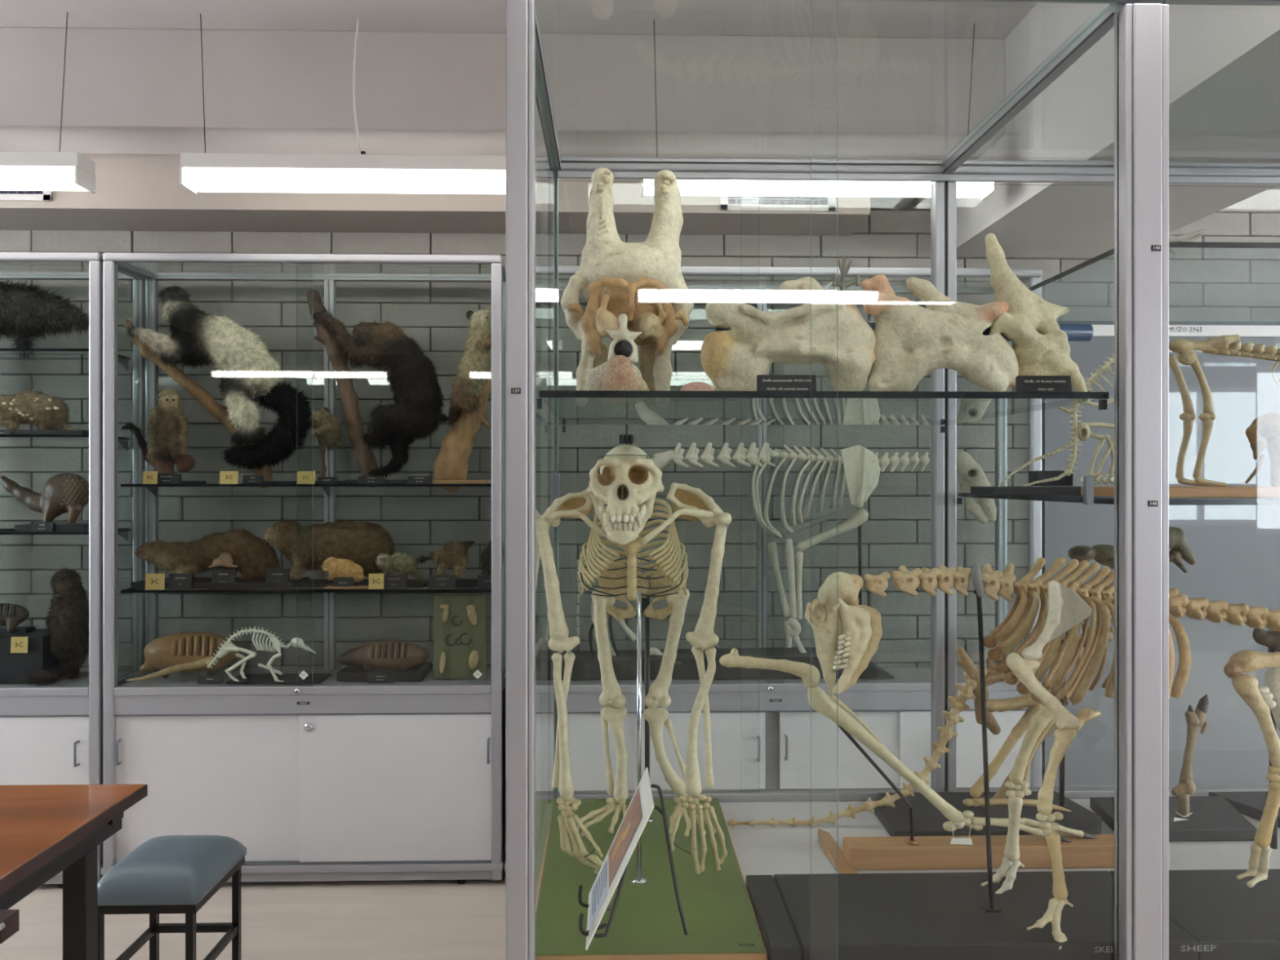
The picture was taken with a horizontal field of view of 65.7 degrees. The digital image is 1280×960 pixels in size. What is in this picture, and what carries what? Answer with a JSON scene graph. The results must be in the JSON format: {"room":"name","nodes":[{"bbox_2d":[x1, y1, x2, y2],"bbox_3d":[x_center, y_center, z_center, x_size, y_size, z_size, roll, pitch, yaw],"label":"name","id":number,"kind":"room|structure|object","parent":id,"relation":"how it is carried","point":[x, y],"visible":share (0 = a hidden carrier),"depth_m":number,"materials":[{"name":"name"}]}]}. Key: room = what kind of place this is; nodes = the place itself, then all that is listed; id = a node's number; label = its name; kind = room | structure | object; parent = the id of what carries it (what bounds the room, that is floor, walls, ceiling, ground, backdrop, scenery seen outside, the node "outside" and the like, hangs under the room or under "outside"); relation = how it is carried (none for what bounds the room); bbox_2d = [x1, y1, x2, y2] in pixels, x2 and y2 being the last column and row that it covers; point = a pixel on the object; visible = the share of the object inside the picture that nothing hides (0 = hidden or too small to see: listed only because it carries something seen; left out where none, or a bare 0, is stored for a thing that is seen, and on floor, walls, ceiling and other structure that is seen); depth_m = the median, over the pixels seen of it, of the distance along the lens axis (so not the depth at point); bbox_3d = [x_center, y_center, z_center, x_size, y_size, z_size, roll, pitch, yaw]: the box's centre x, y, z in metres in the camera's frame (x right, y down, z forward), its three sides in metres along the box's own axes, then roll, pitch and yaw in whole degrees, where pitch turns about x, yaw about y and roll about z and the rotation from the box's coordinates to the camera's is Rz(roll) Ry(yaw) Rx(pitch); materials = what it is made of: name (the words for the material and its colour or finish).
{"room":"museum","nodes":[
{"label":"museum","id":0,"kind":"room"},
{"bbox_2d":[0,859,506,959],"bbox_3d":[1.512,1.520,-0.425,12.400,0.100,9.670,0,0,-2],"label":"floor","id":1,"kind":"structure","parent":0,"point":[393,919],"depth_m":3.30,"materials":[{"name":"plastic"}]},
{"bbox_2d":[0,252,146,888],"bbox_3d":[-2.636,0.327,3.700,1.402,2.286,0.382,0,0,-2],"label":"display cabinet","id":2,"kind":"object","parent":1,"relation":"on","point":[51,734],"visible":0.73,"depth_m":3.55,"materials":[{"name":"metal"}]},
{"bbox_2d":[0,626,67,683],"bbox_3d":[-2.321,0.647,3.707,0.284,0.191,0.185,0,0,-2],"label":"box","id":3,"kind":"object","parent":2,"relation":"on","point":[14,667],"visible":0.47,"depth_m":3.62,"materials":[{"name":"paint"}]},
{"bbox_2d":[0,603,29,631],"bbox_3d":[-2.398,0.512,3.708,0.222,0.104,0.093,0,0,-2],"label":"armadillo","id":4,"kind":"object","parent":3,"relation":"on","point":[11,615],"visible":1,"depth_m":3.68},
{"bbox_2d":[23,670,62,685],"bbox_3d":[-2.165,0.715,3.599,0.137,0.061,0.071,0,0,-2],"label":"mole","id":5,"kind":"object","parent":2,"relation":"on","point":[41,677],"visible":1,"depth_m":3.58,"materials":[{"name":"fur"}]},
{"bbox_2d":[0,276,88,363],"bbox_3d":[-2.365,-0.603,3.715,0.663,0.347,0.274,0,0,-2],"label":"stuffed animal","id":6,"kind":"object","parent":2,"relation":"on","point":[26,312],"visible":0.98,"depth_m":3.69},
{"bbox_2d":[0,430,88,434],"bbox_3d":[-2.245,-0.174,3.722,0.414,0.018,0.200,0,0,-2],"label":"glass shelf","id":7,"kind":"object","parent":2,"relation":"on","point":[13,432],"visible":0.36,"depth_m":3.62,"materials":[{"name":"glass"}]},
{"bbox_2d":[0,389,83,430],"bbox_3d":[-2.292,-0.249,3.720,0.442,0.193,0.154,0,0,-2],"label":"quoll","id":8,"kind":"object","parent":7,"relation":"on","point":[49,412],"visible":0.92,"depth_m":3.68,"materials":[{"name":"fur"}]},
{"bbox_2d":[14,522,88,531],"bbox_3d":[-2.165,0.176,3.729,0.254,0.024,0.190,0,0,-2],"label":"base","id":9,"kind":"object","parent":2,"relation":"on","point":[59,526],"visible":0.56,"depth_m":3.63,"materials":[{"name":"black paint"}]},
{"bbox_2d":[0,473,88,524],"bbox_3d":[-2.224,0.069,3.720,0.348,0.189,0.138,0,0,-2],"label":"pangolin","id":10,"kind":"object","parent":9,"relation":"on","point":[63,493],"visible":0.97,"depth_m":3.68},
{"bbox_2d":[0,528,130,534],"bbox_3d":[-2.637,0.193,3.714,1.314,0.010,0.265,0,0,-2],"label":"glass shelf","id":11,"kind":"object","parent":2,"relation":"attached to","point":[2,531],"depth_m":3.60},
{"bbox_2d":[0,434,130,439],"bbox_3d":[-2.637,-0.160,3.714,1.314,0.010,0.265,0,0,-2],"label":"glass shelf","id":12,"kind":"object","parent":2,"relation":"attached to","point":[2,437],"depth_m":3.60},
{"bbox_2d":[0,348,130,359],"bbox_3d":[-2.637,-0.472,3.714,1.314,0.010,0.265,0,0,-2],"label":"glass shelf","id":13,"kind":"object","parent":2,"relation":"attached to","point":[5,353],"depth_m":3.69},
{"bbox_2d":[43,566,88,679],"bbox_3d":[-2.144,0.542,3.724,0.188,0.441,0.176,0,0,-2],"label":"animal","id":14,"kind":"object","parent":2,"relation":"on","point":[68,618],"visible":0.9,"depth_m":3.68,"materials":[{"name":"fur"}]},
{"bbox_2d":[0,784,147,959],"bbox_3d":[-1.644,1.020,1.274,1.580,0.900,1.135,0,0,-2],"label":"work table","id":15,"kind":"object","parent":1,"relation":"on","point":[46,830],"visible":1,"depth_m":1.69,"materials":[{"name":"brown wood"}]},
{"bbox_2d":[97,835,246,959],"bbox_3d":[-1.219,1.212,2.583,0.266,0.515,0.330,0,0,-2],"label":"stool","id":16,"kind":"object","parent":1,"relation":"on","point":[168,873],"visible":0.97,"depth_m":2.49,"materials":[{"name":"leather"}]},
{"bbox_2d":[101,252,506,884],"bbox_3d":[-1.217,0.327,3.738,1.432,2.286,0.382,0,0,-2],"label":"display cabinet","id":17,"kind":"object","parent":1,"relation":"on","point":[330,780],"visible":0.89,"depth_m":3.58,"materials":[{"name":"metal"}]},
{"bbox_2d":[168,573,193,589],"bbox_3d":[-1.684,0.371,3.639,0.084,0.058,0.020,0,0,-2],"label":"block","id":18,"kind":"object","parent":17,"relation":"on","point":[176,580],"visible":1,"depth_m":3.63,"materials":[{"name":"black paint"}]},
{"bbox_2d":[125,631,239,680],"bbox_3d":[-1.700,0.654,3.716,0.392,0.171,0.157,0,0,-2],"label":"armadillo","id":19,"kind":"object","parent":17,"relation":"on","point":[183,651],"visible":0.93,"depth_m":3.66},
{"bbox_2d":[180,480,206,484],"bbox_3d":[-1.732,0.009,3.735,0.116,0.012,0.200,0,0,-2],"label":"base","id":20,"kind":"object","parent":17,"relation":"on","point":[181,482],"visible":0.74,"depth_m":3.72,"materials":[{"name":"black paint"}]},
{"bbox_2d":[147,453,195,487],"bbox_3d":[-1.779,-0.045,3.763,0.174,0.145,0.070,0,0,-2],"label":"stump","id":21,"kind":"object","parent":20,"relation":"on","point":[184,464],"visible":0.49,"depth_m":3.74,"materials":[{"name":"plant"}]},
{"bbox_2d":[120,387,190,463],"bbox_3d":[-1.814,-0.199,3.746,0.277,0.309,0.132,0,0,24],"label":"monkey","id":22,"kind":"object","parent":21,"relation":"on","point":[167,430],"visible":1,"depth_m":3.70},
{"bbox_2d":[130,577,308,588],"bbox_3d":[-1.578,0.388,3.744,0.591,0.024,0.190,0,0,-2],"label":"base","id":23,"kind":"object","parent":17,"relation":"on","point":[198,582],"visible":0.66,"depth_m":3.65,"materials":[{"name":"black paint"}]},
{"bbox_2d":[133,528,284,581],"bbox_3d":[-1.611,0.283,3.743,0.574,0.212,0.173,0,0,1],"label":"animal","id":24,"kind":"object","parent":23,"relation":"on","point":[252,557],"visible":0.89,"depth_m":3.69,"materials":[{"name":"fur"}]},
{"bbox_2d":[261,517,396,580],"bbox_3d":[-1.177,0.263,3.770,0.502,0.247,0.218,0,0,-2],"label":"stuffed animal","id":25,"kind":"object","parent":23,"relation":"on","point":[360,543],"visible":0.83,"depth_m":3.71},
{"bbox_2d":[226,673,332,684],"bbox_3d":[-1.338,0.738,3.688,0.340,0.008,0.155,0,0,-2],"label":"base","id":26,"kind":"object","parent":17,"relation":"on","point":[251,678],"visible":0.76,"depth_m":3.67,"materials":[{"name":"black paint"}]},
{"bbox_2d":[205,626,315,681],"bbox_3d":[-1.396,0.643,3.646,0.400,0.207,0.071,0,0,-2],"label":"skeleton","id":27,"kind":"object","parent":26,"relation":"on","point":[298,642],"visible":1,"depth_m":3.64,"materials":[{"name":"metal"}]},
{"bbox_2d":[262,480,296,484],"bbox_3d":[-1.337,0.009,3.746,0.163,0.012,0.200,0,0,-2],"label":"base","id":28,"kind":"object","parent":17,"relation":"on","point":[263,482],"visible":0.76,"depth_m":3.65,"materials":[{"name":"black paint"}]},
{"bbox_2d":[124,319,272,488],"bbox_3d":[-1.676,-0.289,3.769,0.556,0.642,0.067,0,0,-2],"label":"branch","id":29,"kind":"object","parent":28,"relation":"on","point":[218,411],"visible":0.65,"depth_m":3.75,"materials":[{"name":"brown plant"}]},
{"bbox_2d":[124,282,314,471],"bbox_3d":[-1.567,-0.387,3.738,0.687,0.728,0.226,0,0,-2],"label":"lemur","id":30,"kind":"object","parent":29,"relation":"on","point":[199,338],"visible":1,"depth_m":3.69,"materials":[{"name":"fur"}]},
{"bbox_2d":[120,586,491,592],"bbox_3d":[-1.217,0.405,3.751,1.344,0.010,0.265,0,0,-2],"label":"glass shelf","id":31,"kind":"object","parent":17,"relation":"attached to","point":[295,589],"depth_m":3.63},
{"bbox_2d":[120,484,491,486],"bbox_3d":[-1.217,0.020,3.751,1.344,0.010,0.265,0,0,-2],"label":"glass shelf","id":32,"kind":"object","parent":17,"relation":"attached to","point":[122,485],"depth_m":3.62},
{"bbox_2d":[315,480,346,484],"bbox_3d":[-1.160,0.009,3.751,0.088,0.012,0.200,0,0,-2],"label":"base","id":33,"kind":"object","parent":17,"relation":"on","point":[337,482],"visible":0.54,"depth_m":3.69,"materials":[{"name":"black paint"}]},
{"bbox_2d":[310,415,326,476],"bbox_3d":[-1.210,-0.116,3.733,0.056,0.254,0.024,0,0,-21],"label":"twig","id":34,"kind":"object","parent":33,"relation":"on","point":[322,448],"visible":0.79,"depth_m":3.73,"materials":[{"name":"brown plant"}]},
{"bbox_2d":[307,406,344,451],"bbox_3d":[-1.184,-0.193,3.740,0.142,0.176,0.109,0,0,-31],"label":"possum","id":35,"kind":"object","parent":34,"relation":"on","point":[330,430],"visible":1,"depth_m":3.72,"materials":[{"name":"fur"}]},
{"bbox_2d":[295,578,368,587],"bbox_3d":[-1.136,0.392,3.771,0.301,0.016,0.160,0,0,-2],"label":"base","id":36,"kind":"object","parent":17,"relation":"on","point":[310,583],"visible":0.45,"depth_m":3.69,"materials":[{"name":"black paint"}]},
{"bbox_2d":[324,585,368,588],"bbox_3d":[-1.079,0.396,3.688,0.163,0.008,0.090,0,0,-2],"label":"base","id":37,"kind":"object","parent":17,"relation":"on","point":[327,586],"visible":0.6,"depth_m":3.64,"materials":[{"name":"brown wood"}]},
{"bbox_2d":[321,556,364,582],"bbox_3d":[-1.101,0.333,3.683,0.168,0.104,0.086,0,0,-2],"label":"hamster","id":38,"kind":"object","parent":37,"relation":"on","point":[335,567],"visible":0.99,"depth_m":3.66,"materials":[{"name":"fur"}]},
{"bbox_2d":[346,480,407,484],"bbox_3d":[-0.975,0.006,3.755,0.222,0.016,0.200,0,0,-2],"label":"base","id":39,"kind":"object","parent":17,"relation":"on","point":[348,482],"visible":0.54,"depth_m":3.66,"materials":[{"name":"black paint"}]},
{"bbox_2d":[306,288,377,487],"bbox_3d":[-1.127,-0.349,3.780,0.281,0.755,0.070,0,0,-2],"label":"branch","id":40,"kind":"object","parent":39,"relation":"on","point":[365,458],"visible":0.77,"depth_m":3.76,"materials":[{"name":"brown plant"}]},
{"bbox_2d":[309,309,448,478],"bbox_3d":[-0.985,-0.320,3.748,0.524,0.649,0.217,0,0,-2],"label":"monkey","id":41,"kind":"object","parent":39,"relation":"on","point":[415,412],"visible":1,"depth_m":3.70},
{"bbox_2d":[337,662,431,681],"bbox_3d":[-0.964,0.725,3.756,0.310,0.034,0.200,0,0,-2],"label":"base","id":42,"kind":"object","parent":17,"relation":"on","point":[348,673],"visible":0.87,"depth_m":3.66,"materials":[{"name":"black paint"}]},
{"bbox_2d":[336,640,429,669],"bbox_3d":[-0.973,0.672,3.757,0.349,0.128,0.117,0,0,0],"label":"armadillo","id":43,"kind":"object","parent":42,"relation":"on","point":[402,655],"visible":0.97,"depth_m":3.72,"materials":[{"name":"brown"}]},
{"bbox_2d":[407,579,429,587],"bbox_3d":[-0.889,0.391,3.748,0.171,0.018,0.140,0,0,-2],"label":"base","id":44,"kind":"object","parent":17,"relation":"on","point":[411,583],"visible":0.31,"depth_m":3.68,"materials":[{"name":"black paint"}]},
{"bbox_2d":[373,551,431,580],"bbox_3d":[-0.885,0.323,3.717,0.226,0.120,0.096,0,0,-2],"label":"stuffed animal","id":45,"kind":"object","parent":44,"relation":"on","point":[403,563],"visible":0.93,"depth_m":3.69},
{"bbox_2d":[428,574,456,588],"bbox_3d":[-0.730,0.376,3.664,0.097,0.049,0.020,0,0,-2],"label":"block","id":46,"kind":"object","parent":17,"relation":"on","point":[436,581],"visible":1,"depth_m":3.66,"materials":[{"name":"black paint"}]},
{"bbox_2d":[426,578,477,587],"bbox_3d":[-0.703,0.390,3.753,0.177,0.020,0.140,0,0,-2],"label":"base","id":47,"kind":"object","parent":17,"relation":"on","point":[461,583],"visible":0.49,"depth_m":3.69,"materials":[{"name":"black paint"}]},
{"bbox_2d":[428,539,475,579],"bbox_3d":[-0.706,0.301,3.723,0.177,0.165,0.100,0,0,-2],"label":"bandicoot","id":48,"kind":"object","parent":47,"relation":"on","point":[454,553],"visible":0.98,"depth_m":3.70,"materials":[{"name":"fur"}]},
{"bbox_2d":[433,595,486,679],"bbox_3d":[-0.673,0.587,3.708,0.193,0.311,0.031,0,0,-2],"label":"board","id":49,"kind":"object","parent":17,"relation":"on","point":[460,621],"visible":1,"depth_m":3.70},
{"bbox_2d":[432,480,491,484],"bbox_3d":[-0.672,0.007,3.773,0.198,0.014,0.180,0,0,-2],"label":"base","id":50,"kind":"object","parent":17,"relation":"on","point":[434,482],"visible":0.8,"depth_m":3.68,"materials":[{"name":"brown wood"}]},
{"bbox_2d":[433,351,491,491],"bbox_3d":[-0.658,-0.246,3.793,0.258,0.582,0.133,0,0,-2],"label":"trunk","id":51,"kind":"object","parent":50,"relation":"on","point":[451,463],"visible":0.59,"depth_m":3.75,"materials":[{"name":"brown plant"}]},
{"bbox_2d":[446,307,491,426],"bbox_3d":[-0.631,-0.426,3.747,0.193,0.462,0.186,0,0,-25],"label":"animal","id":52,"kind":"object","parent":51,"relation":"on","point":[473,371],"visible":0.94,"depth_m":3.72,"materials":[{"name":"fur"}]},
{"bbox_2d":[504,265,1041,871],"bbox_3d":[0.491,0.346,3.784,1.972,2.248,0.382,0,0,-2],"label":"display cabinet","id":53,"kind":"object","parent":1,"relation":"on","point":[761,728],"depth_m":3.64,"materials":[{"name":"metal"}]},
{"bbox_2d":[576,442,996,657],"bbox_3d":[0.564,0.287,3.824,1.616,0.865,0.224,0,0,2],"label":"skeleton","id":54,"kind":"object","parent":53,"relation":"on","point":[860,469],"visible":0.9,"depth_m":3.78,"materials":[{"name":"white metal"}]},
{"bbox_2d":[506,0,1279,959],"bbox_3d":[1.047,0.310,2.180,2.590,2.320,0.987,0,0,-2],"label":"display case","id":55,"kind":"object","parent":1,"relation":"on","point":[1141,171],"visible":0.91,"depth_m":1.71,"materials":[{"name":"metal"}]},
{"bbox_2d":[586,313,649,391],"bbox_3d":[-0.042,-0.239,1.942,0.106,0.176,0.098,0,0,44],"label":"neck vertebra","id":56,"kind":"object","parent":55,"relation":"on","point":[619,373],"visible":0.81,"depth_m":1.92,"materials":[{"name":"beige"}]},
{"bbox_2d":[560,167,693,391],"bbox_3d":[-0.026,-0.414,2.113,0.280,0.512,0.183,0,0,-2],"label":"skull","id":57,"kind":"object","parent":55,"relation":"on","point":[642,282],"visible":0.93,"depth_m":2.09},
{"bbox_2d":[535,798,767,959],"bbox_3d":[0.001,0.831,2.133,0.424,0.024,0.835,0,0,-2],"label":"board","id":58,"kind":"object","parent":55,"relation":"on","point":[722,923],"visible":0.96,"depth_m":1.93,"materials":[{"name":"green wood"}]},
{"bbox_2d":[577,783,688,937],"bbox_3d":[-0.024,0.697,1.820,0.196,0.228,0.151,0,0,-11],"label":"easel","id":59,"kind":"object","parent":58,"relation":"on","point":[662,811],"visible":0.78,"depth_m":1.79,"materials":[{"name":"black metal"}]},
{"bbox_2d":[585,767,653,950],"bbox_3d":[-0.039,0.680,1.805,0.195,0.260,0.108,0,0,-32],"label":"card","id":60,"kind":"object","parent":59,"relation":"on","point":[641,806],"visible":1,"depth_m":1.79,"materials":[{"name":"paper"}]},
{"bbox_2d":[608,787,642,887],"bbox_3d":[-0.027,0.653,1.820,0.062,0.142,0.125,0,0,-2],"label":"photo","id":61,"kind":"object","parent":60,"relation":"attached to","point":[629,832],"depth_m":1.80},
{"bbox_2d":[540,434,731,884],"bbox_3d":[0.019,0.362,2.167,0.390,0.916,0.451,0,0,21],"label":"skeleton","id":62,"kind":"object","parent":58,"relation":"on","point":[628,478],"visible":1,"depth_m":2.08,"materials":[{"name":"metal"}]},
{"bbox_2d":[756,374,816,391],"bbox_3d":[0.269,-0.173,1.818,0.107,0.039,0.020,0,0,-2],"label":"label","id":63,"kind":"object","parent":55,"relation":"on","point":[764,382],"visible":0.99,"depth_m":1.81,"materials":[{"name":"black paint"}]},
{"bbox_2d":[700,276,875,391],"bbox_3d":[0.296,-0.294,1.994,0.351,0.246,0.134,0,0,-2],"label":"neck vertebra","id":64,"kind":"object","parent":55,"relation":"on","point":[842,341],"visible":0.98,"depth_m":1.95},
{"bbox_2d":[538,390,1109,425],"bbox_3d":[0.312,-0.148,2.134,0.993,0.012,0.830,0,0,-2],"label":"glass shelf","id":65,"kind":"object","parent":55,"relation":"attached to","point":[570,406],"depth_m":1.91,"materials":[{"name":"glass"}]},
{"bbox_2d":[822,256,860,300],"bbox_3d":[0.453,-0.446,2.313,0.121,0.150,0.012,0,0,-2],"label":"specimen","id":66,"kind":"object","parent":55,"relation":"attached to","point":[843,270],"visible":0.94,"depth_m":2.31,"materials":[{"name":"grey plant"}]},
{"bbox_2d":[861,274,1018,391],"bbox_3d":[0.602,-0.289,1.988,0.320,0.243,0.118,0,0,-2],"label":"neck vertebra","id":67,"kind":"object","parent":55,"relation":"on","point":[913,341],"visible":0.98,"depth_m":1.96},
{"bbox_2d":[713,321,1093,342],"bbox_3d":[0.537,-0.304,2.025,0.772,0.040,0.037,0,0,-2],"label":"tube","id":68,"kind":"object","parent":67,"relation":"on","point":[1076,332],"visible":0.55,"depth_m":2.02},
{"bbox_2d":[984,232,1087,391],"bbox_3d":[0.802,-0.332,1.998,0.209,0.336,0.091,0,0,3],"label":"thoracic vertebra","id":69,"kind":"object","parent":68,"relation":"attached to","point":[1040,347],"visible":0.81,"depth_m":1.98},
{"bbox_2d":[817,828,1114,873],"bbox_3d":[0.737,0.824,2.222,0.648,0.058,0.221,0,0,-2],"label":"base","id":70,"kind":"object","parent":55,"relation":"on","point":[931,852],"visible":0.8,"depth_m":2.15,"materials":[{"name":"brown wood"}]},
{"bbox_2d":[719,648,1099,844],"bbox_3d":[0.612,0.591,2.180,0.879,0.448,0.052,0,0,-3],"label":"skeleton","id":71,"kind":"object","parent":70,"relation":"on","point":[826,705],"visible":0.98,"depth_m":2.16,"materials":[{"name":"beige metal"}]},
{"bbox_2d":[873,791,1101,836],"bbox_3d":[0.854,0.831,2.459,0.532,0.026,0.290,0,0,-2],"label":"board","id":72,"kind":"object","parent":55,"relation":"on","point":[928,820],"visible":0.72,"depth_m":2.42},
{"bbox_2d":[727,615,1113,827],"bbox_3d":[0.699,0.607,2.464,0.974,0.534,0.147,0,0,-2],"label":"skeleton","id":73,"kind":"object","parent":72,"relation":"on","point":[971,673],"visible":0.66,"depth_m":2.44,"materials":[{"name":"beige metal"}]},
{"bbox_2d":[746,869,1279,959],"bbox_3d":[0.895,0.825,1.887,1.350,0.039,0.316,0,0,-2],"label":"board","id":74,"kind":"object","parent":55,"relation":"on","point":[1214,914],"visible":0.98,"depth_m":1.83,"materials":[{"name":"wood"}]},
{"bbox_2d":[804,556,1279,949],"bbox_3d":[0.867,0.482,1.875,1.123,0.676,0.244,0,0,-11],"label":"skeleton","id":75,"kind":"object","parent":74,"relation":"on","point":[842,628],"visible":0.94,"depth_m":1.84,"materials":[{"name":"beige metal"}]},
{"bbox_2d":[970,471,1080,495],"bbox_3d":[0.898,0.006,2.185,0.295,0.054,0.140,0,0,-2],"label":"plinth","id":76,"kind":"object","parent":55,"relation":"on","point":[1033,476],"visible":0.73,"depth_m":2.12,"materials":[{"name":"paint"}]},
{"bbox_2d":[1015,375,1072,391],"bbox_3d":[0.746,-0.173,1.831,0.098,0.038,0.020,0,0,-2],"label":"label","id":77,"kind":"object","parent":55,"relation":"on","point":[1023,383],"visible":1,"depth_m":1.83,"materials":[{"name":"black paint"}]},
{"bbox_2d":[997,353,1114,486],"bbox_3d":[0.922,-0.131,2.169,0.304,0.325,0.104,0,0,-2],"label":"skeleton","id":78,"kind":"object","parent":55,"relation":"on","point":[1082,433],"visible":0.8,"depth_m":2.17},
{"bbox_2d":[958,493,1279,505],"bbox_3d":[1.565,0.039,2.192,1.435,0.010,0.860,0,0,-2],"label":"glass shelf","id":79,"kind":"object","parent":55,"relation":"attached to","point":[1075,499],"depth_m":1.95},
{"bbox_2d":[1028,241,1279,325],"bbox_3d":[1.565,-0.414,2.192,1.435,0.010,0.860,0,0,-2],"label":"glass shelf","id":80,"kind":"object","parent":55,"relation":"attached to","point":[1263,309],"depth_m":2.38,"materials":[{"name":"glass"}]},
{"bbox_2d":[1089,795,1257,841],"bbox_3d":[1.315,0.830,2.436,0.381,0.029,0.240,0,0,-2],"label":"board","id":81,"kind":"object","parent":55,"relation":"on","point":[1212,818],"visible":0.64,"depth_m":2.38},
{"bbox_2d":[1067,526,1195,573],"bbox_3d":[1.197,0.467,2.412,0.312,0.710,0.058,0,0,-2],"label":"skull","id":82,"kind":"object","parent":81,"relation":"on","point":[1104,554],"visible":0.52,"depth_m":2.40,"materials":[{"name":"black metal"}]},
{"bbox_2d":[1171,693,1208,817],"bbox_3d":[1.340,0.678,2.417,0.089,0.312,0.037,0,0,-13],"label":"bone","id":83,"kind":"object","parent":81,"relation":"on","point":[1186,787],"visible":0.94,"depth_m":2.41,"materials":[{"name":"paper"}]},
{"bbox_2d":[1080,486,1279,497],"bbox_3d":[1.536,0.023,1.967,1.224,0.020,0.250,0,0,-2],"label":"wooden board","id":84,"kind":"object","parent":55,"relation":"on","point":[1108,491],"visible":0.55,"depth_m":1.83,"materials":[{"name":"brown wood"}]},
{"bbox_2d":[1168,334,1279,486],"bbox_3d":[1.204,-0.138,2.010,0.300,0.302,0.108,0,0,-2],"label":"skeleton","id":85,"kind":"object","parent":84,"relation":"on","point":[1228,345],"visible":0.98,"depth_m":1.98},
{"bbox_2d":[1244,413,1279,486],"bbox_3d":[1.236,-0.059,1.954,0.088,0.147,0.056,0,0,-2],"label":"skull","id":86,"kind":"object","parent":84,"relation":"on","point":[1267,426],"visible":0.99,"depth_m":1.94},
{"bbox_2d":[1208,791,1279,827],"bbox_3d":[1.764,0.831,2.468,0.542,0.027,0.280,0,0,-2],"label":"board","id":87,"kind":"object","parent":55,"relation":"on","point":[1251,804],"visible":0.56,"depth_m":2.52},
{"bbox_2d":[0,0,1036,39],"bbox_3d":[1.512,-1.583,-0.425,12.400,0.100,9.670,0,0,-2],"label":"ceiling","id":88,"kind":"structure","parent":0,"point":[779,18],"depth_m":3.28,"materials":[{"name":"paint"}]},
{"bbox_2d":[0,12,95,193],"bbox_3d":[-2.389,-1.248,3.263,1.122,0.570,0.114,0,0,-2],"label":"tube light","id":89,"kind":"object","parent":88,"relation":"hanging from","point":[34,171],"visible":1,"depth_m":3.22,"materials":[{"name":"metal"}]},
{"bbox_2d":[0,167,88,191],"bbox_3d":[-2.389,-0.992,3.263,1.104,0.049,0.106,0,0,-2],"label":"diffuser","id":90,"kind":"object","parent":89,"relation":"attached to","point":[36,179],"depth_m":3.23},
{"bbox_2d":[179,13,506,194],"bbox_3d":[-0.924,-1.249,3.302,1.152,0.572,0.114,0,0,-2],"label":"tube light","id":91,"kind":"object","parent":88,"relation":"hanging from","point":[362,173],"visible":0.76,"depth_m":3.25,"materials":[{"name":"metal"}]},
{"bbox_2d":[184,168,506,194],"bbox_3d":[-0.924,-0.992,3.302,1.134,0.049,0.106,0,0,-2],"label":"diffuser","id":92,"kind":"object","parent":91,"relation":"attached to","point":[464,181],"depth_m":3.26,"materials":[{"name":"plastic"}]},
{"bbox_2d":[0,26,1004,159],"bbox_3d":[-1.614,-1.366,3.513,5.760,0.334,0.290,0,0,-2],"label":"ceiling beam","id":93,"kind":"structure","parent":88,"relation":"attached to","point":[126,91],"depth_m":3.41,"materials":[{"name":"paint"}]},
{"bbox_2d":[640,19,995,199],"bbox_3d":[0.594,-1.248,3.342,1.180,0.570,0.114,0,0,-2],"label":"tube light","id":94,"kind":"object","parent":88,"relation":"hanging from","point":[716,187],"visible":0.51,"depth_m":3.30,"materials":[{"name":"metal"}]},
{"bbox_2d":[643,179,991,197],"bbox_3d":[0.594,-0.992,3.342,1.162,0.049,0.106,0,0,-2],"label":"diffuser","id":95,"kind":"object","parent":94,"relation":"attached to","point":[716,187],"depth_m":3.30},
{"bbox_2d":[0,184,1279,676],"bbox_3d":[1.389,-0.032,4.204,12.200,3.003,0.208,0,0,-2],"label":"wall","id":96,"kind":"structure","parent":0,"point":[420,521],"depth_m":4.05,"materials":[{"name":"brick"}]},
{"bbox_2d":[0,190,52,201],"bbox_3d":[-2.379,-1.123,3.662,0.410,0.183,0.011,0,0,-2],"label":"air vent","id":97,"kind":"object","parent":96,"relation":"attached to","point":[5,195],"visible":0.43,"depth_m":3.66,"materials":[{"name":"white metal"}]},
{"bbox_2d":[0,153,870,235],"bbox_3d":[-1.817,-1.270,3.850,5.372,0.527,0.334,0,0,-2],"label":"trim","id":98,"kind":"structure","parent":96,"relation":"attached to","point":[134,192],"depth_m":3.73,"materials":[{"name":"paint"}]},
{"bbox_2d":[720,195,835,211],"bbox_3d":[0.520,-1.099,3.739,0.437,0.171,0.011,0,0,-2],"label":"air vent","id":99,"kind":"object","parent":96,"relation":"attached to","point":[731,203],"visible":0.44,"depth_m":3.74,"materials":[{"name":"white metal"}]},
{"bbox_2d":[956,2,1279,257],"bbox_3d":[1.727,-1.226,-0.422,0.710,0.613,9.064,0,0,-2],"label":"beam","id":100,"kind":"structure","parent":96,"relation":"attached to","point":[1224,60],"depth_m":2.92,"materials":[{"name":"paint"}]},
{"bbox_2d":[1041,336,1279,786],"bbox_3d":[4.470,0.419,4.150,5.642,2.102,0.060,0,0,-2],"label":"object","id":101,"kind":"structure","parent":96,"relation":"attached to","point":[1235,548],"depth_m":4.06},
{"bbox_2d":[1091,324,1279,337],"bbox_3d":[4.471,-0.610,4.112,5.642,0.045,0.014,0,0,-2],"label":"trim","id":102,"kind":"structure","parent":96,"relation":"attached to","point":[1098,330],"depth_m":4.05,"materials":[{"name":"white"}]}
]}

